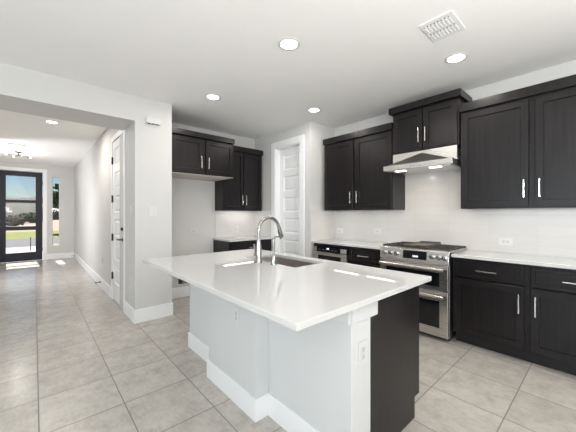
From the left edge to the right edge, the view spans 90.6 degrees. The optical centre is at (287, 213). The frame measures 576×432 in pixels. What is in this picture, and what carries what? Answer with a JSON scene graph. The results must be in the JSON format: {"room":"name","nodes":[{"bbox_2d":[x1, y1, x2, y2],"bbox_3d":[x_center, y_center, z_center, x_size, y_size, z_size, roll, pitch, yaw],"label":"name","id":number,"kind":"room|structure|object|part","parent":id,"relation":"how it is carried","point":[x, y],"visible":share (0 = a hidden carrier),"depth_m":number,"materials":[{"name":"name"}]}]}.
{"room":"kitchen","nodes":[
{"label":"kitchen","id":0,"kind":"room"},
{"bbox_2d":[0,161,73,253],"bbox_3d":[-7.266,-0.051,8.098,2.145,2.743,0.160,0,0,-42],"label":"wall","id":1,"kind":"structure","parent":0,"point":[66,174],"depth_m":8.47,"materials":[{"name":"paint"}]},
{"bbox_2d":[0,170,42,262],"bbox_3d":[-7.399,0.065,7.903,0.917,2.490,0.105,0,0,-42],"label":"door","id":2,"kind":"structure","parent":1,"relation":"in","point":[37,255],"depth_m":7.90,"materials":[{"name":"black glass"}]},
{"bbox_2d":[0,166,46,259],"bbox_3d":[-7.381,0.020,7.877,1.100,2.600,0.018,0,0,-42],"label":"trim","id":3,"kind":"structure","parent":1,"relation":"attached to","point":[1,167],"depth_m":8.20,"materials":[{"name":"paint"}]},
{"bbox_2d":[51,177,59,245],"bbox_3d":[-6.850,-0.077,8.412,0.205,2.025,0.125,0,0,-42],"label":"window","id":4,"kind":"structure","parent":1,"relation":"in","point":[52,177],"depth_m":8.40,"materials":[{"name":"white glass"}]},
{"bbox_2d":[47,252,73,259],"bbox_3d":[-6.743,1.238,8.447,0.631,0.165,0.014,0,0,-42],"label":"baseboard","id":5,"kind":"structure","parent":1,"relation":"attached to","point":[68,254],"depth_m":8.44,"materials":[{"name":"paint"}]},
{"bbox_2d":[0,62,171,309],"bbox_3d":[-3.826,-0.051,2.225,5.440,2.743,0.830,0,0,-42],"label":"wall","id":6,"kind":"structure","parent":0,"point":[148,147],"depth_m":3.50,"materials":[{"name":"paint"}]},
{"bbox_2d":[124,301,172,323],"bbox_3d":[-1.911,1.238,3.838,0.463,0.165,0.724,0,0,-42],"label":"baseboard","id":7,"kind":"structure","parent":6,"relation":"attached to","point":[164,310],"depth_m":3.56,"materials":[{"name":"paint"}]},
{"bbox_2d":[149,207,156,216],"bbox_3d":[-1.689,-0.030,3.563,0.095,0.125,0.010,0,0,-42],"label":"light switch","id":8,"kind":"object","parent":6,"relation":"attached to","point":[152,210],"visible":1,"depth_m":3.56,"materials":[{"name":"white plastic"}]},
{"bbox_2d":[146,116,160,125],"bbox_3d":[-1.677,-1.156,3.547,0.166,0.077,0.050,0,0,-42],"label":"door chime","id":9,"kind":"object","parent":6,"relation":"attached to","point":[150,120],"visible":1,"depth_m":3.52,"materials":[{"name":"white plastic"}]},
{"bbox_2d":[74,128,119,286],"bbox_3d":[-4.403,-0.051,6.402,0.120,2.743,6.180,0,0,-42],"label":"wall","id":10,"kind":"structure","parent":0,"point":[92,173],"depth_m":5.57,"materials":[{"name":"paint"}]},
{"bbox_2d":[74,252,110,297],"bbox_3d":[-4.649,1.238,6.578,0.014,0.165,5.590,0,0,-42],"label":"baseboard","id":11,"kind":"structure","parent":10,"relation":"attached to","point":[90,271],"depth_m":5.57,"materials":[{"name":"paint"}]},
{"bbox_2d":[111,137,122,304],"bbox_3d":[-2.481,0.103,4.144,0.098,2.410,0.750,0,0,-42],"label":"door","id":12,"kind":"structure","parent":10,"relation":"in","point":[115,160],"depth_m":4.25,"materials":[{"name":"paint"}]},
{"bbox_3d":[-2.449,0.103,4.152,0.040,2.410,0.720,0,0,-42],"label":"panel","id":13,"kind":"part","parent":12,"relation":"part of","materials":[{"name":"paint"}]},
{"bbox_2d":[111,130,124,311],"bbox_3d":[-2.448,0.065,4.159,0.080,2.510,0.890,0,0,-42],"label":"trim","id":14,"kind":"structure","parent":10,"relation":"attached to","point":[119,132],"depth_m":3.84,"materials":[{"name":"paint"}]},
{"bbox_2d":[172,122,254,287],"bbox_3d":[-1.151,-0.051,5.079,2.430,2.743,0.120,0,0,-42],"label":"wall","id":15,"kind":"structure","parent":0,"point":[193,201],"depth_m":4.66,"materials":[{"name":"paint"}]},
{"bbox_2d":[172,286,189,298],"bbox_3d":[-1.613,1.238,4.578,0.966,0.165,0.014,0,0,-42],"label":"baseboard","id":16,"kind":"structure","parent":15,"relation":"attached to","point":[179,292],"depth_m":4.50,"materials":[{"name":"paint"}]},
{"bbox_2d":[177,278,188,285],"bbox_3d":[-1.661,1.065,4.523,0.200,0.120,0.033,0,0,-42],"label":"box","id":17,"kind":"object","parent":15,"relation":"attached to","point":[179,281],"visible":0.56,"depth_m":4.51,"materials":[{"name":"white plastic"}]},
{"bbox_2d":[190,229,197,233],"bbox_3d":[-1.533,0.280,4.653,0.120,0.078,0.009,0,0,-42],"label":"outlet","id":18,"kind":"object","parent":15,"relation":"attached to","point":[192,231],"visible":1,"depth_m":4.64,"materials":[{"name":"white plastic"}]},
{"bbox_2d":[172,127,234,180],"bbox_3d":[-1.399,-0.857,4.325,0.968,0.596,0.671,0,0,-42],"label":"upper cabinet","id":19,"kind":"object","parent":15,"relation":"attached to","point":[195,155],"visible":0.77,"depth_m":4.11,"materials":[{"name":"brown wood"}]},
{"bbox_3d":[-1.389,-0.820,3.943,0.448,0.481,0.020,0,0,-42],"label":"door","id":20,"kind":"part","parent":19,"relation":"part of","materials":[{"name":"black wood"}]},
{"bbox_3d":[-1.403,-1.113,4.330,0.968,0.085,0.659,0,0,-42],"label":"crown","id":21,"kind":"part","parent":19,"relation":"part of","materials":[{"name":"black wood"}]},
{"bbox_3d":[-1.021,-0.820,4.271,0.448,0.481,0.020,0,0,-42],"label":"door","id":22,"kind":"part","parent":19,"relation":"part of","materials":[{"name":"black wood"}]},
{"bbox_2d":[215,211,254,237],"bbox_3d":[-0.948,0.176,5.173,0.820,0.464,0.010,0,0,-42],"label":"backsplash","id":23,"kind":"structure","parent":15,"relation":"attached to","point":[225,221],"depth_m":5.14,"materials":[{"name":"tile"}]},
{"bbox_2d":[215,145,262,210],"bbox_3d":[-0.849,-0.607,5.042,0.802,1.097,0.331,0,0,-42],"label":"upper cabinet","id":24,"kind":"object","parent":15,"relation":"attached to","point":[242,192],"visible":0.8,"depth_m":4.92,"materials":[{"name":"wood"}]},
{"bbox_3d":[-0.917,-0.558,4.819,0.375,0.973,0.020,0,0,-42],"label":"door","id":25,"kind":"part","parent":24,"relation":"part of","materials":[{"name":"black wood"}]},
{"bbox_3d":[-0.855,-1.105,5.050,0.802,0.100,0.311,0,0,-42],"label":"crown","id":26,"kind":"part","parent":24,"relation":"part of","materials":[{"name":"black wood"}]},
{"bbox_3d":[-0.628,-0.558,5.076,0.375,0.973,0.020,0,0,-42],"label":"door","id":27,"kind":"part","parent":24,"relation":"part of","materials":[{"name":"black wood"}]},
{"bbox_2d":[255,121,315,257],"bbox_3d":[-0.104,-0.051,4.947,0.120,2.743,1.470,0,0,-42],"label":"wall","id":28,"kind":"structure","parent":0,"point":[264,143],"depth_m":4.44,"materials":[{"name":"paint"}]},
{"bbox_2d":[255,210,270,236],"bbox_3d":[-0.471,0.169,5.262,0.010,0.478,0.510,0,0,-42],"label":"backsplash","id":29,"kind":"structure","parent":28,"relation":"attached to","point":[265,230],"depth_m":5.23,"materials":[{"name":"tile"}]},
{"bbox_2d":[271,134,304,255],"bbox_3d":[0.025,0.037,4.790,0.136,2.565,0.825,0,0,-42],"label":"trim","id":30,"kind":"structure","parent":28,"relation":"attached to","point":[299,140],"depth_m":4.84,"materials":[{"name":"paint"}]},
{"bbox_2d":[280,146,298,254],"bbox_3d":[0.063,0.093,4.823,0.035,2.430,0.580,0,0,-42],"label":"door","id":31,"kind":"structure","parent":28,"relation":"in","point":[289,157],"depth_m":4.84,"materials":[{"name":"paint"}]},
{"bbox_2d":[0,0,575,166],"bbox_3d":[-2.168,-1.483,2.287,8.200,0.120,15.700,0,0,-42],"label":"ceiling","id":32,"kind":"structure","parent":0,"point":[354,61],"depth_m":2.51,"materials":[{"name":"paint"}]},
{"bbox_2d":[6,142,27,145],"bbox_3d":[-5.515,-1.419,5.801,0.320,0.009,0.180,0,0,-42],"label":"ceiling vent","id":33,"kind":"object","parent":32,"relation":"in","point":[6,142],"visible":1,"depth_m":5.80,"materials":[{"name":"white metal"}]},
{"bbox_2d":[5,151,31,157],"bbox_3d":[-6.150,-1.368,6.508,0.351,0.110,0.351,0,0,-20],"label":"lamp","id":34,"kind":"object","parent":32,"relation":"attached to","point":[18,152],"visible":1,"depth_m":6.48,"materials":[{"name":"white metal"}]},
{"bbox_2d":[44,120,59,123],"bbox_3d":[-3.651,-1.420,4.408,0.184,0.006,0.184,0,0,-42],"label":"recessed light","id":35,"kind":"object","parent":32,"relation":"in","point":[47,121],"visible":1,"depth_m":4.41,"materials":[{"name":"white"}]},
{"bbox_2d":[205,94,220,99],"bbox_3d":[-0.912,-1.420,3.466,0.184,0.006,0.184,0,0,-42],"label":"recessed light","id":36,"kind":"object","parent":32,"relation":"in","point":[208,96],"visible":1,"depth_m":3.47,"materials":[{"name":"white"}]},
{"bbox_2d":[278,37,299,50],"bbox_3d":[0.009,-1.420,2.386,0.184,0.006,0.184,0,0,-42],"label":"recessed light","id":37,"kind":"object","parent":32,"relation":"in","point":[288,43],"visible":1,"depth_m":2.37,"materials":[{"name":"white plastic"}]},
{"bbox_2d":[307,107,320,112],"bbox_3d":[0.356,-1.420,3.899,0.184,0.006,0.184,0,0,-42],"label":"recessed light","id":38,"kind":"object","parent":32,"relation":"in","point":[312,110],"visible":1,"depth_m":3.91,"materials":[{"name":"white"}]},
{"bbox_2d":[419,10,465,41],"bbox_3d":[1.174,-1.417,2.168,0.300,0.012,0.230,0,0,-42],"label":"ceiling vent","id":39,"kind":"object","parent":32,"relation":"in","point":[447,24],"visible":1,"depth_m":2.15,"materials":[{"name":"white metal"}]},
{"bbox_2d":[445,52,467,63],"bbox_3d":[1.533,-1.420,2.600,0.184,0.006,0.184,0,0,-42],"label":"recessed light","id":40,"kind":"object","parent":32,"relation":"in","point":[457,57],"visible":1,"depth_m":2.58,"materials":[{"name":"white"}]},
{"bbox_2d":[0,257,575,431],"bbox_3d":[-2.168,1.380,2.287,8.200,0.120,15.700,0,0,-42],"label":"floor","id":41,"kind":"structure","parent":0,"point":[72,360],"depth_m":2.30,"materials":[{"name":"tile"}]},
{"bbox_2d":[213,239,270,251],"bbox_3d":[-0.765,0.879,4.949,0.855,0.882,0.581,0,0,-42],"label":"base cabinet","id":42,"kind":"object","parent":41,"relation":"on","point":[218,246],"visible":0.19,"depth_m":4.71,"materials":[{"name":"wood"}]},
{"bbox_2d":[213,235,272,241],"bbox_3d":[-0.773,0.423,4.942,0.863,0.030,0.563,0,0,-42],"label":"countertop","id":43,"kind":"structure","parent":42,"relation":"on","point":[254,237],"depth_m":4.75,"materials":[{"name":"stone"}]},
{"bbox_3d":[-0.601,0.544,4.765,0.811,0.172,0.020,0,0,-42],"label":"drawer","id":44,"kind":"part","parent":42,"relation":"part of","materials":[{"name":"black wood"}]},
{"bbox_2d":[188,284,418,431],"bbox_3d":[-0.096,0.879,2.327,0.866,0.882,1.961,0,0,-42],"label":"kitchen island","id":45,"kind":"object","parent":41,"relation":"on","point":[309,379],"visible":0.74,"depth_m":1.70,"materials":[{"name":"paint"}]},
{"bbox_2d":[233,306,239,325],"bbox_3d":[-0.359,0.710,1.985,0.009,0.120,0.075,0,0,-42],"label":"outlet","id":46,"kind":"object","parent":45,"relation":"attached to","point":[236,311],"visible":1,"depth_m":1.98,"materials":[{"name":"white plastic"}]},
{"bbox_3d":[-0.313,1.249,2.134,0.284,0.142,1.961,0,0,-42],"label":"baseboard","id":47,"kind":"part","parent":45,"relation":"part of","materials":[{"name":"paint"}]},
{"bbox_2d":[143,249,430,330],"bbox_3d":[-0.183,0.423,2.216,1.217,0.030,2.015,0,0,-42],"label":"island countertop","id":48,"kind":"structure","parent":45,"relation":"on","point":[295,298],"depth_m":1.72,"materials":[{"name":"stone"}]},
{"bbox_2d":[253,216,283,262],"bbox_3d":[-0.168,0.213,2.483,0.300,0.389,0.094,0,0,-42],"label":"kitchen faucet","id":49,"kind":"object","parent":48,"relation":"on","point":[258,251],"visible":0.99,"depth_m":2.38,"materials":[{"name":"silver metal"}]},
{"bbox_3d":[-0.165,0.123,2.463,0.243,0.209,0.027,0,0,-42],"label":"spout","id":50,"kind":"part","parent":49,"relation":"part of","materials":[{"name":"silver metal"}]},
{"bbox_2d":[268,235,281,264],"bbox_3d":[-0.104,0.290,2.330,0.112,0.235,0.080,0,0,-42],"label":"water tap","id":51,"kind":"object","parent":48,"relation":"on","point":[272,258],"visible":1,"depth_m":2.29,"materials":[{"name":"silver metal"}]},
{"bbox_3d":[-0.088,0.260,2.324,0.095,0.175,0.017,0,0,-42],"label":"spout","id":52,"kind":"part","parent":51,"relation":"part of","materials":[{"name":"silver metal"}]},
{"bbox_2d":[262,257,313,266],"bbox_3d":[-0.049,0.561,2.560,0.402,0.246,0.752,0,0,-42],"label":"sink","id":53,"kind":"object","parent":48,"relation":"in","point":[282,261],"visible":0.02,"depth_m":2.78,"materials":[{"name":"metal"}]},
{"bbox_2d":[358,339,366,366],"bbox_3d":[0.382,0.708,1.452,0.075,0.120,0.009,0,0,-42],"label":"outlet","id":54,"kind":"object","parent":45,"relation":"attached to","point":[362,346],"visible":1,"depth_m":1.44,"materials":[{"name":"white plastic"}]},
{"bbox_3d":[0.647,0.879,1.706,0.582,0.882,0.020,0,0,-42],"label":"panel","id":55,"kind":"part","parent":45,"relation":"part of","materials":[{"name":"black wood"}]},
{"bbox_2d":[312,243,348,262],"bbox_3d":[0.779,0.879,4.291,0.586,0.882,0.652,0,0,-42],"label":"microwave","id":56,"kind":"object","parent":41,"relation":"on","point":[315,244],"depth_m":4.09,"materials":[{"name":"metal"}]},
{"bbox_3d":[0.577,0.585,4.110,0.044,0.024,0.585,0,0,-42],"label":"handle","id":57,"kind":"part","parent":56,"relation":"part of","materials":[{"name":"silver metal"}]},
{"bbox_3d":[0.745,0.677,4.260,0.494,0.385,0.625,0,0,-42],"label":"microwave drawer","id":58,"kind":"part","parent":56,"relation":"part of","materials":[{"name":"silver metal"}]},
{"bbox_3d":[0.606,0.716,4.136,0.034,0.308,0.625,0,0,-42],"label":"drawer","id":59,"kind":"part","parent":56,"relation":"part of","materials":[{"name":"silver metal"}]},
{"bbox_3d":[0.606,0.520,4.136,0.034,0.070,0.625,0,0,-42],"label":"control panel","id":60,"kind":"part","parent":56,"relation":"part of","materials":[{"name":"black glass"}]},
{"bbox_3d":[0.765,0.520,3.929,0.004,0.064,0.105,0,0,-42],"label":"plate","id":61,"kind":"part","parent":56,"relation":"part of","materials":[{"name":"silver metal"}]},
{"bbox_2d":[312,239,386,249],"bbox_3d":[0.957,0.423,4.107,0.546,0.030,1.170,0,0,-42],"label":"countertop","id":62,"kind":"structure","parent":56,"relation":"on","point":[342,242],"depth_m":4.03,"materials":[{"name":"stone"}]},
{"bbox_2d":[349,246,381,267],"bbox_3d":[1.174,0.879,3.862,0.566,0.882,0.510,0,0,-42],"label":"base cabinet","id":63,"kind":"object","parent":41,"relation":"on","point":[358,256],"visible":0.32,"depth_m":3.69,"materials":[{"name":"wood"}]},
{"bbox_3d":[0.996,0.917,3.703,0.020,0.545,0.466,0,0,-42],"label":"door","id":64,"kind":"part","parent":63,"relation":"part of","materials":[{"name":"black wood"}]},
{"bbox_2d":[379,241,466,340],"bbox_3d":[1.562,0.829,3.345,0.652,0.982,0.768,0,0,-42],"label":"gas range","id":65,"kind":"object","parent":41,"relation":"on","point":[428,258],"visible":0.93,"depth_m":3.02,"materials":[{"name":"silver metal"}]},
{"bbox_3d":[1.330,0.574,3.139,0.033,0.033,0.712,0,0,-42],"label":"handle","id":66,"kind":"part","parent":65,"relation":"part of","materials":[{"name":"silver metal"}]},
{"bbox_3d":[1.385,0.664,3.187,0.044,0.261,0.760,0,0,-42],"label":"oven door","id":67,"kind":"part","parent":65,"relation":"part of","materials":[{"name":"silver metal"}]},
{"bbox_3d":[1.421,0.457,3.220,0.126,0.138,0.768,0,0,-42],"label":"control panel","id":68,"kind":"part","parent":65,"relation":"part of","materials":[{"name":"silver metal"}]},
{"bbox_3d":[1.330,0.850,3.139,0.033,0.033,0.712,0,0,-42],"label":"handle","id":69,"kind":"part","parent":65,"relation":"part of","materials":[{"name":"silver metal"}]},
{"bbox_3d":[1.385,1.040,3.187,0.044,0.470,0.760,0,0,-42],"label":"oven door","id":70,"kind":"part","parent":65,"relation":"part of","materials":[{"name":"silver metal"}]},
{"bbox_2d":[453,257,528,361],"bbox_3d":[2.065,0.879,2.861,0.566,0.882,0.594,0,0,-42],"label":"base cabinet","id":71,"kind":"object","parent":41,"relation":"on","point":[490,298],"visible":0.73,"depth_m":2.68,"materials":[{"name":"wood"}]},
{"bbox_3d":[1.886,0.544,2.702,0.020,0.172,0.550,0,0,-42],"label":"drawer","id":72,"kind":"part","parent":71,"relation":"part of","materials":[{"name":"black wood"}]},
{"bbox_3d":[1.886,0.917,2.702,0.020,0.545,0.550,0,0,-42],"label":"door","id":73,"kind":"part","parent":71,"relation":"part of","materials":[{"name":"black wood"}]},
{"bbox_2d":[528,265,575,375],"bbox_3d":[2.464,0.879,2.412,0.566,0.882,0.607,0,0,-42],"label":"base cabinet","id":74,"kind":"object","parent":41,"relation":"on","point":[551,290],"visible":0.82,"depth_m":2.37,"materials":[{"name":"wood"}]},
{"bbox_2d":[451,250,575,269],"bbox_3d":[2.274,0.423,2.627,0.546,0.030,1.224,0,0,-42],"label":"countertop","id":75,"kind":"structure","parent":74,"relation":"on","point":[536,260],"depth_m":2.61,"materials":[{"name":"stone"}]},
{"bbox_3d":[2.101,0.790,2.420,0.034,0.170,0.011,0,0,-42],"label":"handle","id":76,"kind":"part","parent":74,"relation":"part of","materials":[{"name":"metal"}]},
{"bbox_3d":[2.285,0.544,2.253,0.020,0.172,0.563,0,0,-42],"label":"drawer","id":77,"kind":"part","parent":74,"relation":"part of","materials":[{"name":"black wood"}]},
{"bbox_3d":[2.285,0.917,2.253,0.020,0.545,0.563,0,0,-42],"label":"door","id":78,"kind":"part","parent":74,"relation":"part of","materials":[{"name":"black wood"}]},
{"bbox_2d":[316,123,333,239],"bbox_3d":[0.562,-0.051,4.635,0.460,2.743,0.120,0,0,-42],"label":"wall","id":79,"kind":"structure","parent":0,"point":[323,132],"depth_m":4.51,"materials":[{"name":"paint"}]},
{"bbox_2d":[310,209,334,240],"bbox_3d":[0.556,0.169,4.543,0.570,0.478,0.010,0,0,-42],"label":"backsplash","id":80,"kind":"structure","parent":79,"relation":"attached to","point":[322,222],"depth_m":4.53,"materials":[{"name":"tile"}]},
{"bbox_2d":[334,60,575,256],"bbox_3d":[2.825,-0.051,2.526,0.120,2.743,9.220,0,0,-42],"label":"wall","id":81,"kind":"structure","parent":0,"point":[566,69],"depth_m":3.03,"materials":[{"name":"paint"}]},
{"bbox_2d":[323,122,404,210],"bbox_3d":[1.054,-0.606,4.129,0.391,1.100,1.140,0,0,-42],"label":"upper cabinet","id":82,"kind":"object","parent":81,"relation":"attached to","point":[355,178],"visible":0.92,"depth_m":3.92,"materials":[{"name":"wood"}]},
{"bbox_3d":[0.748,-0.558,4.245,0.020,0.976,0.534,0,0,-42],"label":"door","id":83,"kind":"part","parent":82,"relation":"part of","materials":[{"name":"black wood"}]},
{"bbox_3d":[1.061,-1.106,4.136,0.371,0.100,1.140,0,0,-42],"label":"crown","id":84,"kind":"part","parent":82,"relation":"part of","materials":[{"name":"black wood"}]},
{"bbox_3d":[1.133,-0.558,3.812,0.020,0.976,0.534,0,0,-42],"label":"door","id":85,"kind":"part","parent":82,"relation":"part of","materials":[{"name":"black wood"}]},
{"bbox_2d":[374,228,380,233],"bbox_3d":[1.298,0.250,4.132,0.009,0.078,0.120,0,0,-42],"label":"outlet","id":86,"kind":"object","parent":81,"relation":"attached to","point":[376,231],"visible":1,"depth_m":4.13,"materials":[{"name":"white plastic"}]},
{"bbox_2d":[389,88,471,154],"bbox_3d":[1.683,-1.032,3.419,0.394,0.580,0.812,0,0,-42],"label":"upper cabinet","id":87,"kind":"object","parent":81,"relation":"attached to","point":[432,122],"visible":0.86,"depth_m":3.26,"materials":[{"name":"wood"}]},
{"bbox_3d":[1.449,-0.992,3.457,0.020,0.471,0.356,0,0,-42],"label":"door","id":88,"kind":"part","parent":87,"relation":"part of","materials":[{"name":"black wood"}]},
{"bbox_2d":[383,145,460,174],"bbox_3d":[1.620,-0.625,3.385,0.517,0.233,0.775,0,0,-42],"label":"range hood","id":89,"kind":"object","parent":87,"relation":"attached to","point":[442,159],"visible":0.93,"depth_m":3.23,"materials":[{"name":"silver metal"}]},
{"bbox_3d":[1.683,-1.280,3.419,0.394,0.085,0.812,0,0,-42],"label":"crown","id":90,"kind":"part","parent":87,"relation":"part of","materials":[{"name":"black wood"}]},
{"bbox_3d":[1.693,-0.992,3.182,0.020,0.471,0.356,0,0,-42],"label":"door","id":91,"kind":"part","parent":87,"relation":"part of","materials":[{"name":"black wood"}]},
{"bbox_2d":[335,151,575,257],"bbox_3d":[1.833,-0.166,3.544,0.010,1.148,3.180,0,0,-42],"label":"backsplash","id":92,"kind":"structure","parent":81,"relation":"attached to","point":[433,212],"depth_m":3.37,"materials":[{"name":"tile"}]},
{"bbox_2d":[499,238,512,245],"bbox_3d":[2.298,0.292,3.007,0.009,0.080,0.125,0,0,-42],"label":"outlet","id":93,"kind":"object","parent":81,"relation":"attached to","point":[502,241],"visible":1,"depth_m":3.00,"materials":[{"name":"white plastic"}]},
{"bbox_2d":[460,74,575,208],"bbox_3d":[2.335,-0.609,2.688,0.391,1.105,1.177,0,0,-42],"label":"upper cabinet","id":94,"kind":"object","parent":81,"relation":"attached to","point":[518,146],"visible":1,"depth_m":2.63,"materials":[{"name":"wood"}]},
{"bbox_3d":[2.022,-0.560,2.813,0.020,0.981,0.546,0,0,-42],"label":"door","id":95,"kind":"part","parent":94,"relation":"part of","materials":[{"name":"black wood"}]},
{"bbox_3d":[2.343,-1.111,2.695,0.371,0.100,1.177,0,0,-42],"label":"crown","id":96,"kind":"part","parent":94,"relation":"part of","materials":[{"name":"black wood"}]},
{"bbox_3d":[2.234,-0.235,2.533,0.034,0.165,0.011,0,0,-42],"label":"handle","id":97,"kind":"part","parent":94,"relation":"part of","materials":[{"name":"metal"}]},
{"bbox_3d":[2.414,-0.560,2.371,0.020,0.981,0.546,0,0,-42],"label":"door","id":98,"kind":"part","parent":94,"relation":"part of","materials":[{"name":"black wood"}]},
{"label":"outside","id":99,"kind":"structure","parent":0,"visible":0},
{"bbox_2d":[6,220,58,231],"bbox_3d":[-149.536,1.525,168.119,600.000,0.290,390.000,0,0,-42],"label":"ground","id":100,"kind":"structure","parent":99,"point":[55,222],"depth_m":31.47,"materials":[{"name":"white concrete"}]},
{"bbox_2d":[6,215,24,226],"bbox_3d":[-28.050,0.744,28.568,2.609,1.364,2.749,0,0,-42],"label":"shrub","id":101,"kind":"object","parent":100,"relation":"on","point":[11,220],"visible":0.74,"depth_m":28.32,"materials":[{"name":"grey plant"}]},
{"bbox_2d":[16,212,42,222],"bbox_3d":[-40.090,0.533,44.702,4.955,1.789,5.046,0,0,-42],"label":"shrub","id":102,"kind":"object","parent":100,"relation":"on","point":[30,217],"visible":0.44,"depth_m":43.00,"materials":[{"name":"green plant"}]},
{"bbox_2d":[42,204,58,219],"bbox_3d":[-56.212,-0.830,73.128,12.800,4.400,8.800,0,0,-42],"label":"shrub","id":103,"kind":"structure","parent":100,"relation":"on","point":[55,216],"depth_m":68.25,"materials":[{"name":"plant"}]},
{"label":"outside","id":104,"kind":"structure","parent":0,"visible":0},
{"bbox_2d":[6,246,42,258],"bbox_3d":[-8.519,1.505,10.330,9.000,0.330,4.840,0,0,-42],"label":"porch slab","id":105,"kind":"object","parent":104,"point":[33,248],"depth_m":10.76,"materials":[{"name":"concrete"}]},
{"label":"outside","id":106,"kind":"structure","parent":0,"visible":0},
{"bbox_2d":[6,237,58,247],"bbox_3d":[-12.395,1.520,13.935,120.000,0.300,5.700,0,0,-42],"label":"road","id":107,"kind":"structure","parent":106,"point":[10,243],"depth_m":13.70,"materials":[{"name":"grey asphalt"}]},
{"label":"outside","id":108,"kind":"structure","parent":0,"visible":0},
{"bbox_2d":[6,197,42,215],"bbox_3d":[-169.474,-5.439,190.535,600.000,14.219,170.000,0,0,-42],"label":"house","id":109,"kind":"structure","parent":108,"point":[11,208],"depth_m":138.53,"materials":[{"name":"white"}]},
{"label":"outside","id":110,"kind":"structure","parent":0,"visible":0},
{"bbox_2d":[6,231,58,238],"bbox_3d":[-17.114,1.520,19.240,120.000,0.300,8.500,0,0,-42],"label":"lawn","id":111,"kind":"structure","parent":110,"point":[9,235],"depth_m":18.16,"materials":[{"name":"green plant"}]},
{"bbox_2d":[42,183,58,213],"bbox_3d":[-16.323,-0.414,20.859,2.662,3.682,2.598,0,0,-42],"label":"tree","id":112,"kind":"object","parent":111,"relation":"on","point":[55,193],"visible":0.21,"depth_m":20.07,"materials":[{"name":"green plant"}]}
]}

